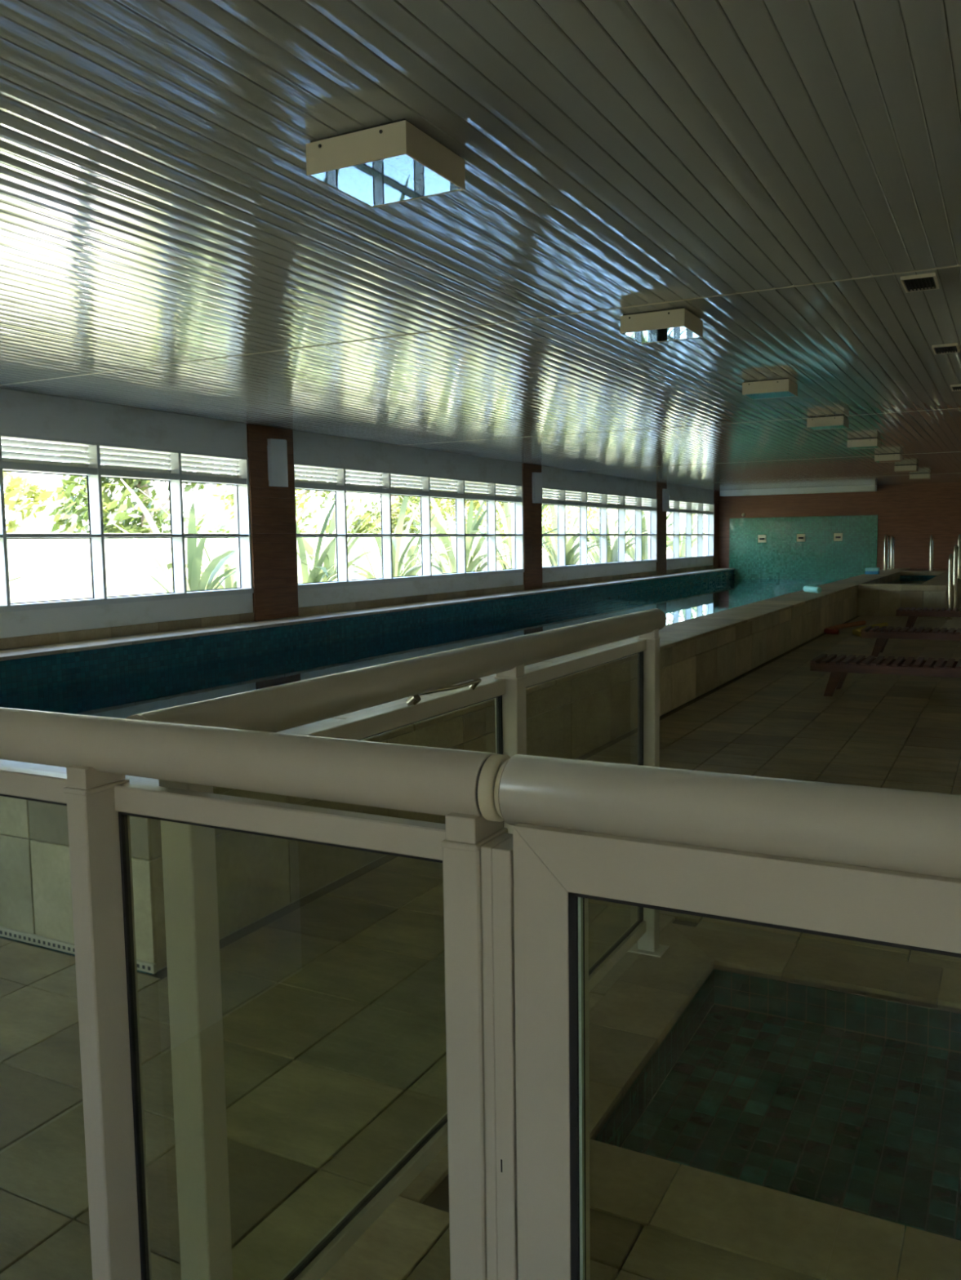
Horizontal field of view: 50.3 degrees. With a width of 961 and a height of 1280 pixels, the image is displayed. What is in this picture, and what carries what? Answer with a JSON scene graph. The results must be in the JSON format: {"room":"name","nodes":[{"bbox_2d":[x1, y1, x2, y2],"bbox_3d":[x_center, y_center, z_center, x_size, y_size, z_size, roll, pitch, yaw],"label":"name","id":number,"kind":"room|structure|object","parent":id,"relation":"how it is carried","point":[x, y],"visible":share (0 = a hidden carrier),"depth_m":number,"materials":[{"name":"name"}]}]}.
{"room":"indoor swimming pool","nodes":[
{"label":"indoor swimming pool","id":0,"kind":"room"},
{"bbox_2d":[0,388,713,650],"bbox_3d":[-1.124,-1.201,14.873,0.220,3.280,34.400,2,6,28],"label":"wall","id":1,"kind":"structure","parent":0,"point":[21,413],"depth_m":11.56,"materials":[{"name":"white paint"}]},
{"bbox_2d":[0,432,253,612],"bbox_3d":[-4.191,-1.016,8.909,0.170,1.540,6.450,2,6,28],"label":"window","id":2,"kind":"structure","parent":1,"relation":"in","point":[95,468],"depth_m":10.02,"materials":[{"name":"white metal"}]},
{"bbox_2d":[246,423,298,621],"bbox_3d":[-2.439,-1.371,12.069,0.030,2.243,0.810,2,6,28],"label":"pillar","id":3,"kind":"structure","parent":1,"relation":"attached to","point":[272,508],"depth_m":12.02,"materials":[{"name":"brown wood"}]},
{"bbox_2d":[266,438,288,487],"bbox_3d":[-2.356,-2.078,12.023,0.115,0.545,0.297,2,6,28],"label":"wall sconce","id":4,"kind":"object","parent":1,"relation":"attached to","point":[277,449],"visible":1,"depth_m":11.96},
{"bbox_2d":[0,564,713,649],"bbox_3d":[0.568,-0.896,17.878,0.019,0.100,26.647,2,6,28],"label":"window sill","id":5,"kind":"structure","parent":1,"relation":"attached to","point":[12,642],"depth_m":11.55,"materials":[{"name":"paint"}]},
{"bbox_2d":[293,462,524,589],"bbox_3d":[-0.815,-1.682,15.335,0.170,1.540,6.510,2,6,28],"label":"window","id":6,"kind":"structure","parent":1,"relation":"in","point":[386,488],"depth_m":14.98,"materials":[{"name":"white metal"}]},
{"bbox_2d":[522,462,542,590],"bbox_3d":[0.942,-2.038,18.505,0.030,2.243,0.770,2,6,28],"label":"column","id":7,"kind":"structure","parent":1,"relation":"attached to","point":[532,512],"depth_m":18.43,"materials":[{"name":"brown wood"}]},
{"bbox_2d":[532,471,542,503],"bbox_3d":[1.044,-2.748,18.496,0.115,0.545,0.292,2,6,28],"label":"wall sconce","id":8,"kind":"object","parent":1,"relation":"attached to","point":[536,477],"visible":1,"depth_m":18.42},
{"bbox_2d":[542,486,657,570],"bbox_3d":[2.634,-2.362,21.898,0.170,1.540,6.840,2,6,28],"label":"window","id":9,"kind":"structure","parent":1,"relation":"in","point":[604,501],"depth_m":21.83,"materials":[{"name":"white metal"}]},
{"bbox_2d":[656,482,666,575],"bbox_3d":[4.455,-2.731,25.191,0.030,2.243,0.720,2,6,28],"label":"column","id":10,"kind":"structure","parent":1,"relation":"attached to","point":[661,515],"depth_m":25.11,"materials":[{"name":"brown wood"}]},
{"bbox_2d":[662,488,669,511],"bbox_3d":[4.576,-3.444,25.218,0.115,0.545,0.282,2,6,28],"label":"wall sconce","id":11,"kind":"object","parent":1,"relation":"attached to","point":[665,492],"visible":1,"depth_m":25.14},
{"bbox_2d":[666,499,714,560],"bbox_3d":[5.605,-2.948,27.554,0.170,1.540,4.550,2,6,28],"label":"window","id":12,"kind":"structure","parent":1,"relation":"in","point":[675,508],"depth_m":27.58,"materials":[{"name":"white metal"}]},
{"bbox_2d":[713,490,719,568],"bbox_3d":[6.838,-3.201,29.727,0.030,2.243,0.470,2,6,28],"label":"trim","id":13,"kind":"structure","parent":1,"relation":"attached to","point":[716,493],"depth_m":29.67,"materials":[{"name":"brown wood"}]},
{"bbox_2d":[0,0,960,490],"bbox_3d":[4.267,-2.606,11.894,12.000,0.058,34.400,2,6,28],"label":"ceiling","id":14,"kind":"structure","parent":0,"point":[771,172],"depth_m":4.45,"materials":[{"name":"white plastic"}]},
{"bbox_2d":[305,119,465,208],"bbox_3d":[-0.326,-1.657,3.577,0.400,0.114,0.403,2,6,28],"label":"ceiling lamp","id":15,"kind":"object","parent":14,"relation":"attached to","point":[395,162],"visible":1,"depth_m":3.47,"materials":[{"name":"white plastic"}]},
{"bbox_2d":[620,306,702,343],"bbox_3d":[1.122,-1.942,6.333,0.400,0.114,0.403,2,6,28],"label":"ceiling lamp","id":16,"kind":"object","parent":14,"relation":"attached to","point":[675,323],"visible":1,"depth_m":6.21,"materials":[{"name":"white metal"}]},
{"bbox_2d":[742,377,797,399],"bbox_3d":[2.571,-2.228,9.090,0.400,0.114,0.403,2,6,28],"label":"ceiling lamp","id":17,"kind":"object","parent":14,"relation":"attached to","point":[783,387],"visible":1,"depth_m":8.95,"materials":[{"name":"white metal"}]},
{"bbox_2d":[806,414,848,430],"bbox_3d":[4.019,-2.513,11.847,0.400,0.114,0.403,2,6,28],"label":"ceiling lamp","id":18,"kind":"object","parent":14,"relation":"attached to","point":[829,422],"visible":1,"depth_m":11.70,"materials":[{"name":"white plastic"}]},
{"bbox_2d":[846,437,880,449],"bbox_3d":[5.467,-2.799,14.603,0.400,0.114,0.403,2,6,28],"label":"ceiling lamp","id":19,"kind":"object","parent":14,"relation":"attached to","point":[861,443],"visible":1,"depth_m":14.45,"materials":[{"name":"white plastic"}]},
{"bbox_2d":[874,453,902,462],"bbox_3d":[6.916,-3.085,17.360,0.400,0.114,0.403,2,6,28],"label":"ceiling lamp","id":20,"kind":"object","parent":14,"relation":"attached to","point":[897,457],"visible":1,"depth_m":17.21,"materials":[{"name":"white plastic"}]},
{"bbox_2d":[893,464,918,472],"bbox_3d":[8.364,-3.370,20.116,0.400,0.114,0.403,2,6,28],"label":"ceiling lamp","id":21,"kind":"object","parent":14,"relation":"attached to","point":[908,468],"visible":1,"depth_m":19.96,"materials":[{"name":"white plastic"}]},
{"bbox_2d":[900,272,939,292],"bbox_3d":[2.377,-1.932,5.538,0.170,0.018,0.320,2,6,28],"label":"ceiling vent","id":22,"kind":"object","parent":14,"relation":"in","point":[924,282],"visible":1,"depth_m":5.52,"materials":[{"name":"white plastic"}]},
{"bbox_2d":[909,472,930,479],"bbox_3d":[9.812,-3.656,22.873,0.400,0.114,0.403,2,6,28],"label":"ceiling lamp","id":23,"kind":"object","parent":14,"relation":"attached to","point":[912,476],"visible":1,"depth_m":22.71,"materials":[{"name":"white plastic"}]},
{"bbox_2d":[931,342,959,354],"bbox_3d":[3.415,-2.136,7.513,0.170,0.018,0.320,2,6,28],"label":"ceiling vent","id":24,"kind":"object","parent":14,"relation":"in","point":[953,347],"visible":1,"depth_m":7.50,"materials":[{"name":"white plastic"}]},
{"bbox_2d":[950,383,960,391],"bbox_3d":[4.452,-2.341,9.488,0.170,0.018,0.320,2,6,28],"label":"ceiling vent","id":25,"kind":"object","parent":14,"relation":"in","point":[953,387],"visible":1,"depth_m":9.48,"materials":[{"name":"white plastic"}]},
{"bbox_2d":[0,600,960,1279],"bbox_3d":[4.200,0.670,12.269,12.258,0.900,34.400,2,6,28],"label":"floor","id":26,"kind":"structure","parent":0,"point":[333,1000],"depth_m":3.04,"materials":[{"name":"tile"}]},
{"bbox_2d":[0,926,156,973],"bbox_3d":[-3.421,1.039,4.697,5.220,0.033,0.016,2,6,28],"label":"strip","id":27,"kind":"object","parent":26,"relation":"on","point":[143,966],"visible":0.72,"depth_m":3.73,"materials":[{"name":"white plastic"}]},
{"bbox_2d":[0,706,517,1279],"bbox_3d":[-0.858,0.700,1.683,2.067,1.209,0.105,2,6,28],"label":"glass railing","id":28,"kind":"object","parent":26,"relation":"on","point":[473,846],"visible":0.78,"depth_m":1.30,"materials":[{"name":"white paint"}]},
{"bbox_2d":[493,754,960,1279],"bbox_3d":[0.466,0.722,0.993,0.966,1.160,0.080,2,6,28],"label":"gate","id":29,"kind":"object","parent":28,"relation":"attached to","point":[875,865],"visible":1,"depth_m":1.05,"materials":[{"name":"white metal"}]},
{"bbox_2d":[125,608,668,1279],"bbox_3d":[0.067,0.600,2.592,0.126,1.209,2.402,2,6,28],"label":"glass railing","id":30,"kind":"object","parent":26,"relation":"on","point":[188,851],"visible":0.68,"depth_m":1.83,"materials":[{"name":"white paint"}]},
{"bbox_2d":[0,568,910,974],"bbox_3d":[2.925,-0.056,16.806,5.238,1.435,27.430,2,6,28],"label":"pool","id":31,"kind":"object","parent":26,"relation":"on","point":[571,716],"visible":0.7,"depth_m":7.73,"materials":[{"name":"tile"}]},
{"bbox_2d":[0,578,844,699],"bbox_3d":[3.015,-0.494,17.036,4.140,0.001,26.839,2,6,28],"label":"pool water","id":32,"kind":"object","parent":31,"relation":"in","point":[686,602],"visible":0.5,"depth_m":12.18,"materials":[{"name":"blue liquid"}]},
{"bbox_2d":[802,585,821,593],"bbox_3d":[5.236,-0.801,16.167,0.100,0.100,0.502,-1,6,-7],"label":"foam roller","id":33,"kind":"object","parent":31,"relation":"on","point":[806,588],"visible":1,"depth_m":16.07,"materials":[{"name":"blue plastic"}]},
{"bbox_2d":[865,567,879,574],"bbox_3d":[9.070,-1.597,23.678,0.280,0.141,0.440,2,6,28],"label":"stack","id":34,"kind":"object","parent":31,"relation":"on","point":[868,571],"visible":1,"depth_m":23.49,"materials":[{"name":"blue plastic"}]},
{"bbox_2d":[882,534,889,570],"bbox_3d":[10.464,-2.260,26.370,0.110,0.907,0.907,2,6,28],"label":"handrail","id":35,"kind":"object","parent":31,"relation":"on","point":[885,535],"visible":1,"depth_m":26.05,"materials":[{"name":"silver metal"}]},
{"bbox_2d":[888,535,895,569],"bbox_3d":[10.790,-2.292,26.820,0.110,0.877,0.607,2,6,28],"label":"handrail","id":36,"kind":"object","parent":31,"relation":"on","point":[892,537],"visible":0.97,"depth_m":26.62,"materials":[{"name":"silver metal"}]},
{"bbox_2d":[588,923,960,1279],"bbox_3d":[1.685,1.211,2.431,3.065,0.027,1.685,2,6,28],"label":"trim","id":37,"kind":"structure","parent":26,"relation":"on","point":[815,1239],"depth_m":2.35,"materials":[{"name":"tile"}]},
{"bbox_2d":[593,968,960,1240],"bbox_3d":[1.678,1.316,2.425,2.625,0.178,1.220,2,6,28],"label":"pool","id":38,"kind":"object","parent":26,"relation":"in","point":[868,1125],"visible":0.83,"depth_m":2.92,"materials":[{"name":"tile"}]},
{"bbox_2d":[823,620,866,634],"bbox_3d":[5.701,-0.205,16.061,0.268,0.072,1.903,3,7,33],"label":"noodle","id":39,"kind":"object","parent":26,"relation":"on","point":[833,629],"visible":1,"depth_m":16.04,"materials":[{"name":"red plastic"}]},
{"bbox_2d":[851,622,888,636],"bbox_3d":[5.918,-0.168,15.647,0.266,0.072,1.928,2,6,31],"label":"noodle","id":40,"kind":"object","parent":26,"relation":"on","point":[856,632],"visible":0.72,"depth_m":15.55,"materials":[{"name":"yellow plastic"}]},
{"bbox_2d":[809,653,960,696],"bbox_3d":[4.020,0.353,9.189,1.950,0.325,0.628,2,6,28],"label":"lounger","id":41,"kind":"object","parent":26,"relation":"on","point":[839,666],"visible":1,"depth_m":9.24,"materials":[{"name":"red wood"}]},
{"bbox_2d":[857,570,960,617],"bbox_3d":[9.378,-1.065,21.847,1.488,0.575,8.020,2,6,28],"label":"tub","id":42,"kind":"object","parent":26,"relation":"on","point":[873,599],"visible":0.68,"depth_m":18.45,"materials":[{"name":"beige tile"}]},
{"bbox_2d":[886,577,931,583],"bbox_3d":[9.190,-1.186,21.956,1.048,0.001,7.160,2,6,28],"label":"water","id":43,"kind":"object","parent":42,"relation":"in","point":[901,580],"visible":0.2,"depth_m":23.80,"materials":[{"name":"blue liquid"}]},
{"bbox_2d":[957,533,960,578],"bbox_3d":[9.668,-1.689,20.666,0.110,0.885,0.607,2,6,28],"label":"handrail","id":44,"kind":"object","parent":42,"relation":"on","point":[959,535],"visible":0.81,"depth_m":20.43,"materials":[{"name":"silver metal"}]},
{"bbox_2d":[860,626,960,657],"bbox_3d":[5.594,0.043,12.186,1.950,0.325,0.628,2,6,28],"label":"lounger","id":45,"kind":"object","parent":26,"relation":"on","point":[883,633],"visible":0.99,"depth_m":12.24,"materials":[{"name":"red wood"}]},
{"bbox_2d":[905,568,948,570],"bbox_3d":[12.486,-1.497,25.959,3.168,0.560,2.181,2,6,28],"label":"platform","id":46,"kind":"object","parent":26,"relation":"on","point":[908,569],"visible":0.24,"depth_m":26.39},
{"bbox_2d":[928,534,934,570],"bbox_3d":[11.404,-2.206,25.882,0.110,0.897,0.707,2,6,28],"label":"handrail","id":47,"kind":"object","parent":46,"relation":"on","point":[931,537],"visible":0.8,"depth_m":25.63,"materials":[{"name":"silver metal"}]},
{"bbox_2d":[895,607,960,628],"bbox_3d":[7.349,-0.297,15.460,1.950,0.325,0.628,2,6,28],"label":"lounger","id":48,"kind":"object","parent":26,"relation":"on","point":[913,613],"visible":0.99,"depth_m":15.54,"materials":[{"name":"red wood"}]},
{"bbox_2d":[945,553,953,619],"bbox_3d":[8.187,-0.938,17.835,0.110,1.123,0.607,2,6,28],"label":"handrail","id":49,"kind":"object","parent":26,"relation":"on","point":[951,556],"visible":0.86,"depth_m":17.62,"materials":[{"name":"silver metal"}]},
{"bbox_2d":[951,544,958,609],"bbox_3d":[8.606,-1.089,18.563,0.110,1.273,0.607,2,6,28],"label":"handrail","id":50,"kind":"object","parent":26,"relation":"on","point":[956,546],"visible":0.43,"depth_m":18.35,"materials":[{"name":"silver metal"}]},
{"bbox_2d":[718,482,960,578],"bbox_3d":[12.291,-2.487,27.304,12.420,3.480,0.220,2,6,28],"label":"wall","id":51,"kind":"structure","parent":0,"point":[911,513],"depth_m":28.41,"materials":[{"name":"teal tile"}]},
{"bbox_2d":[757,534,765,542],"bbox_3d":[8.053,-2.901,29.318,0.230,0.220,0.080,2,6,28],"label":"spout","id":52,"kind":"object","parent":51,"relation":"attached to","point":[761,538],"visible":1,"depth_m":29.34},
{"bbox_2d":[720,484,876,496],"bbox_3d":[8.819,-4.166,28.613,4.190,0.161,0.419,2,6,28],"label":"trim","id":53,"kind":"structure","parent":51,"relation":"attached to","point":[861,488],"depth_m":28.39,"materials":[{"name":"white paint"}]},
{"bbox_2d":[796,533,804,542],"bbox_3d":[9.009,-2.877,28.817,0.230,0.220,0.080,2,6,28],"label":"spout","id":54,"kind":"object","parent":51,"relation":"attached to","point":[800,537],"visible":1,"depth_m":28.83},
{"bbox_2d":[833,533,842,541],"bbox_3d":[9.896,-2.850,28.355,0.230,0.220,0.080,2,6,28],"label":"spout","id":55,"kind":"object","parent":51,"relation":"attached to","point":[837,536],"visible":1,"depth_m":28.37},
{"label":"outside","id":56,"kind":"structure","parent":0,"visible":0},
{"bbox_3d":[-18.538,-1.905,37.902,51.980,0.220,130.000,2,6,28],"label":"ground","id":57,"kind":"structure","parent":56,"visible":0},
{"bbox_2d":[5,501,25,520],"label":"plant","id":58,"kind":"object","parent":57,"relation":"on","point":[24,501],"depth_m":11.05,"materials":[{"name":"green plant"}]},
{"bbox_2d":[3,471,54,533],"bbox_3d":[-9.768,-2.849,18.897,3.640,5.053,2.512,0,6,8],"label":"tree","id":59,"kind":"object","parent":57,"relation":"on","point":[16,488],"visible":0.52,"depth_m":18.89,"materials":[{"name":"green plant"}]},
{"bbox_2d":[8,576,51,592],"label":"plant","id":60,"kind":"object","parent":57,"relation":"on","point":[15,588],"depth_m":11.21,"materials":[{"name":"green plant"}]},
{"bbox_2d":[45,444,230,533],"bbox_3d":[-7.306,-2.925,22.291,3.898,4.486,2.906,0,6,7],"label":"tree","id":61,"kind":"object","parent":57,"relation":"on","point":[122,519],"visible":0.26,"depth_m":21.71,"materials":[{"name":"green plant"}]},
{"bbox_2d":[120,478,173,592],"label":"plant","id":62,"kind":"object","parent":57,"relation":"on","point":[166,554],"depth_m":14.17,"materials":[{"name":"green plant"}]},
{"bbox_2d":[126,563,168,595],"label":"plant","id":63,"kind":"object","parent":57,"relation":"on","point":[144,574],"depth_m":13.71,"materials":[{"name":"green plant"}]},
{"bbox_2d":[138,486,169,515],"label":"plant","id":64,"kind":"object","parent":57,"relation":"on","point":[160,486],"depth_m":14.81,"materials":[{"name":"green plant"}]},
{"bbox_2d":[200,545,210,578],"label":"plant","id":65,"kind":"object","parent":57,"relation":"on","point":[204,564],"depth_m":15.25,"materials":[{"name":"green plant"}]},
{"bbox_2d":[186,501,236,591],"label":"plant","id":66,"kind":"object","parent":57,"relation":"on","point":[212,575],"depth_m":13.73,"materials":[{"name":"green plant"}]},
{"bbox_2d":[213,537,236,588],"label":"plant","id":67,"kind":"object","parent":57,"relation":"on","point":[230,581],"depth_m":15.49,"materials":[{"name":"green plant"}]},
{"bbox_2d":[209,463,334,533],"bbox_3d":[-6.050,-4.491,29.018,5.746,6.278,4.158,2,6,28],"label":"tree","id":68,"kind":"object","parent":57,"relation":"on","point":[229,497],"visible":0.04,"depth_m":29.26,"materials":[{"name":"green plant"}]},
{"bbox_2d":[302,537,313,573],"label":"plant","id":69,"kind":"object","parent":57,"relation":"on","point":[308,548],"depth_m":17.16,"materials":[{"name":"green plant"}]},
{"bbox_2d":[316,498,322,528],"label":"plant","id":70,"kind":"object","parent":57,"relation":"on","point":[319,514],"depth_m":18.35,"materials":[{"name":"green plant"}]},
{"bbox_2d":[227,495,421,583],"bbox_3d":[-2.853,-1.317,16.192,3.737,2.308,2.792,1,6,18],"label":"plant","id":71,"kind":"object","parent":57,"relation":"on","point":[304,575],"visible":0.29,"depth_m":16.17,"materials":[{"name":"green plant"}]},
{"bbox_2d":[320,507,337,582],"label":"plant","id":72,"kind":"object","parent":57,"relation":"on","point":[330,560],"depth_m":17.32,"materials":[{"name":"green plant"}]},
{"bbox_2d":[6,533,694,603],"bbox_3d":[-4.236,-1.427,21.362,0.250,1.580,62.000,2,6,28],"label":"wall","id":73,"kind":"structure","parent":57,"relation":"on","point":[37,560],"depth_m":17.32,"materials":[{"name":"white paint"}]},
{"bbox_2d":[346,493,377,555],"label":"plant","id":74,"kind":"object","parent":57,"relation":"on","point":[359,507],"depth_m":17.82,"materials":[{"name":"green plant"}]},
{"bbox_2d":[347,547,381,567],"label":"plant","id":75,"kind":"object","parent":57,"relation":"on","point":[350,562],"depth_m":17.42,"materials":[{"name":"green plant"}]},
{"bbox_2d":[347,524,382,578],"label":"plant","id":76,"kind":"object","parent":57,"relation":"on","point":[377,565],"depth_m":18.30,"materials":[{"name":"green plant"}]},
{"bbox_2d":[321,471,453,533],"bbox_3d":[-2.616,-4.438,32.425,5.122,5.426,3.287,2,6,28],"label":"tree","id":77,"kind":"object","parent":57,"relation":"on","point":[374,520],"visible":0.23,"depth_m":31.99,"materials":[{"name":"green plant"}]},
{"bbox_2d":[391,476,421,577],"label":"plant","id":78,"kind":"object","parent":57,"relation":"on","point":[397,567],"depth_m":18.22,"materials":[{"name":"green plant"}]},
{"bbox_2d":[400,533,421,576],"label":"plant","id":79,"kind":"object","parent":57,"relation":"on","point":[414,549],"depth_m":19.56,"materials":[{"name":"green plant"}]},
{"bbox_2d":[406,499,420,522],"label":"plant","id":80,"kind":"object","parent":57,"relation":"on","point":[413,510],"depth_m":20.09,"materials":[{"name":"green plant"}]},
{"bbox_2d":[431,542,448,561],"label":"plant","id":81,"kind":"object","parent":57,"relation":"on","point":[443,554],"depth_m":21.53,"materials":[{"name":"green plant"}]},
{"bbox_2d":[430,497,456,573],"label":"plant","id":82,"kind":"object","parent":57,"relation":"on","point":[451,553],"depth_m":20.63,"materials":[{"name":"green plant"}]},
{"bbox_2d":[431,545,456,557],"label":"plant","id":83,"kind":"object","parent":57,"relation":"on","point":[434,554],"depth_m":20.01,"materials":[{"name":"green plant"}]},
{"bbox_2d":[395,481,511,533],"bbox_3d":[-1.603,-5.545,37.957,4.422,6.541,4.995,-5,7,-37],"label":"tree","id":84,"kind":"object","parent":57,"relation":"on","point":[444,504],"visible":0.06,"depth_m":37.49,"materials":[{"name":"green plant"}]},
{"bbox_2d":[465,500,487,571],"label":"plant","id":85,"kind":"object","parent":57,"relation":"on","point":[480,541],"depth_m":21.71,"materials":[{"name":"green plant"}]},
{"bbox_2d":[465,501,487,571],"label":"plant","id":86,"kind":"object","parent":57,"relation":"on","point":[472,566],"depth_m":20.44,"materials":[{"name":"green plant"}]},
{"bbox_2d":[495,502,509,564],"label":"plant","id":87,"kind":"object","parent":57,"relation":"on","point":[501,513],"depth_m":24.73,"materials":[{"name":"green plant"}]},
{"bbox_2d":[496,536,510,546],"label":"plant","id":88,"kind":"object","parent":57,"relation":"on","point":[504,538],"depth_m":22.06,"materials":[{"name":"green plant"}]},
{"bbox_2d":[495,484,511,568],"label":"plant","id":89,"kind":"object","parent":57,"relation":"on","point":[506,559],"depth_m":22.91,"materials":[{"name":"green plant"}]},
{"bbox_2d":[431,485,577,533],"bbox_3d":[0.830,-5.650,43.507,6.498,5.619,4.721,-1,6,-5],"label":"tree","id":90,"kind":"object","parent":57,"relation":"on","point":[500,525],"visible":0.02,"depth_m":43.60,"materials":[{"name":"green plant"}]},
{"bbox_2d":[542,489,557,565],"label":"plant","id":91,"kind":"object","parent":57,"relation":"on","point":[553,555],"depth_m":25.15,"materials":[{"name":"green plant"}]},
{"bbox_2d":[542,513,557,537],"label":"plant","id":92,"kind":"object","parent":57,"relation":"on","point":[543,523],"depth_m":22.94,"materials":[{"name":"green plant"}]},
{"bbox_2d":[542,539,557,554],"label":"plant","id":93,"kind":"object","parent":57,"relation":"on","point":[556,540],"depth_m":24.29,"materials":[{"name":"green plant"}]},
{"bbox_2d":[565,506,579,564],"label":"plant","id":94,"kind":"object","parent":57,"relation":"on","point":[569,551],"depth_m":25.06,"materials":[{"name":"green plant"}]},
{"bbox_2d":[570,546,579,564],"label":"plant","id":95,"kind":"object","parent":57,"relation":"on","point":[576,560],"depth_m":26.76,"materials":[{"name":"green plant"}]},
{"bbox_2d":[542,488,609,533],"bbox_3d":[3.543,-7.258,51.625,5.354,7.190,6.282,-2,6,-7],"label":"tree","id":96,"kind":"object","parent":57,"relation":"on","point":[589,510],"visible":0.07,"depth_m":50.68,"materials":[{"name":"green plant"}]},
{"bbox_2d":[572,512,579,533],"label":"plant","id":97,"kind":"object","parent":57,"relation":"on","point":[577,517],"depth_m":26.10,"materials":[{"name":"green plant"}]},
{"bbox_2d":[549,491,631,533],"bbox_3d":[6.097,-8.953,64.093,7.543,8.106,8.701,2,6,28],"label":"tree","id":98,"kind":"object","parent":57,"relation":"on","point":[569,512],"visible":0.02,"depth_m":63.84,"materials":[{"name":"green plant"}]},
{"bbox_2d":[586,550,597,563],"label":"plant","id":99,"kind":"object","parent":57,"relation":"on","point":[595,561],"depth_m":29.49,"materials":[{"name":"green plant"}]},
{"bbox_2d":[586,540,599,554],"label":"plant","id":100,"kind":"object","parent":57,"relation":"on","point":[593,542],"depth_m":27.04,"materials":[{"name":"green plant"}]},
{"bbox_2d":[586,528,599,549],"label":"plant","id":101,"kind":"object","parent":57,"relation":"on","point":[597,529],"depth_m":24.61,"materials":[{"name":"green plant"}]},
{"bbox_2d":[586,507,599,562],"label":"plant","id":102,"kind":"object","parent":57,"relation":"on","point":[596,553],"depth_m":27.65,"materials":[{"name":"green plant"}]},
{"bbox_2d":[593,515,599,537],"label":"plant","id":103,"kind":"object","parent":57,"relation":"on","point":[597,532],"depth_m":30.27,"materials":[{"name":"green plant"}]},
{"bbox_2d":[607,495,617,562],"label":"plant","id":104,"kind":"object","parent":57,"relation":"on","point":[612,555],"depth_m":27.71,"materials":[{"name":"green plant"}]},
{"bbox_2d":[613,518,617,538],"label":"plant","id":105,"kind":"object","parent":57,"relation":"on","point":[615,531],"depth_m":28.91,"materials":[{"name":"green plant"}]},
{"bbox_2d":[625,509,635,553],"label":"plant","id":106,"kind":"object","parent":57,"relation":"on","point":[628,526],"depth_m":27.62,"materials":[{"name":"green plant"}]},
{"bbox_2d":[625,513,635,559],"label":"plant","id":107,"kind":"object","parent":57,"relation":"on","point":[632,555],"depth_m":30.42,"materials":[{"name":"green plant"}]},
{"bbox_2d":[625,533,635,542],"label":"plant","id":108,"kind":"object","parent":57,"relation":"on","point":[628,536],"depth_m":29.69,"materials":[{"name":"green plant"}]},
{"bbox_2d":[578,499,693,564],"bbox_3d":[4.749,-3.606,32.495,4.500,3.530,4.428,2,6,28],"label":"plant","id":109,"kind":"object","parent":57,"relation":"on","point":[628,511],"visible":0.04,"depth_m":32.56,"materials":[{"name":"green plant"}]},
{"bbox_2d":[641,502,647,559],"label":"plant","id":110,"kind":"object","parent":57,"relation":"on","point":[644,538],"depth_m":30.25,"materials":[{"name":"green plant"}]},
{"bbox_2d":[625,502,706,552],"bbox_3d":[7.288,-3.976,37.110,3.878,3.312,4.475,-2,6,-11],"label":"plant","id":111,"kind":"object","parent":57,"relation":"on","point":[704,520],"visible":0.05,"depth_m":36.22,"materials":[{"name":"green plant"}]},
{"bbox_2d":[666,512,672,529],"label":"plant","id":112,"kind":"object","parent":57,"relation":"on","point":[670,514],"depth_m":30.84,"materials":[{"name":"green plant"}]},
{"bbox_2d":[666,518,672,557],"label":"plant","id":113,"kind":"object","parent":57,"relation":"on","point":[668,539],"depth_m":34.31,"materials":[{"name":"green plant"}]},
{"bbox_2d":[679,526,685,557],"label":"plant","id":114,"kind":"object","parent":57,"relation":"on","point":[682,550],"depth_m":33.87,"materials":[{"name":"green plant"}]},
{"bbox_2d":[691,514,697,548],"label":"plant","id":115,"kind":"object","parent":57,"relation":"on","point":[695,540],"depth_m":34.14,"materials":[{"name":"green plant"}]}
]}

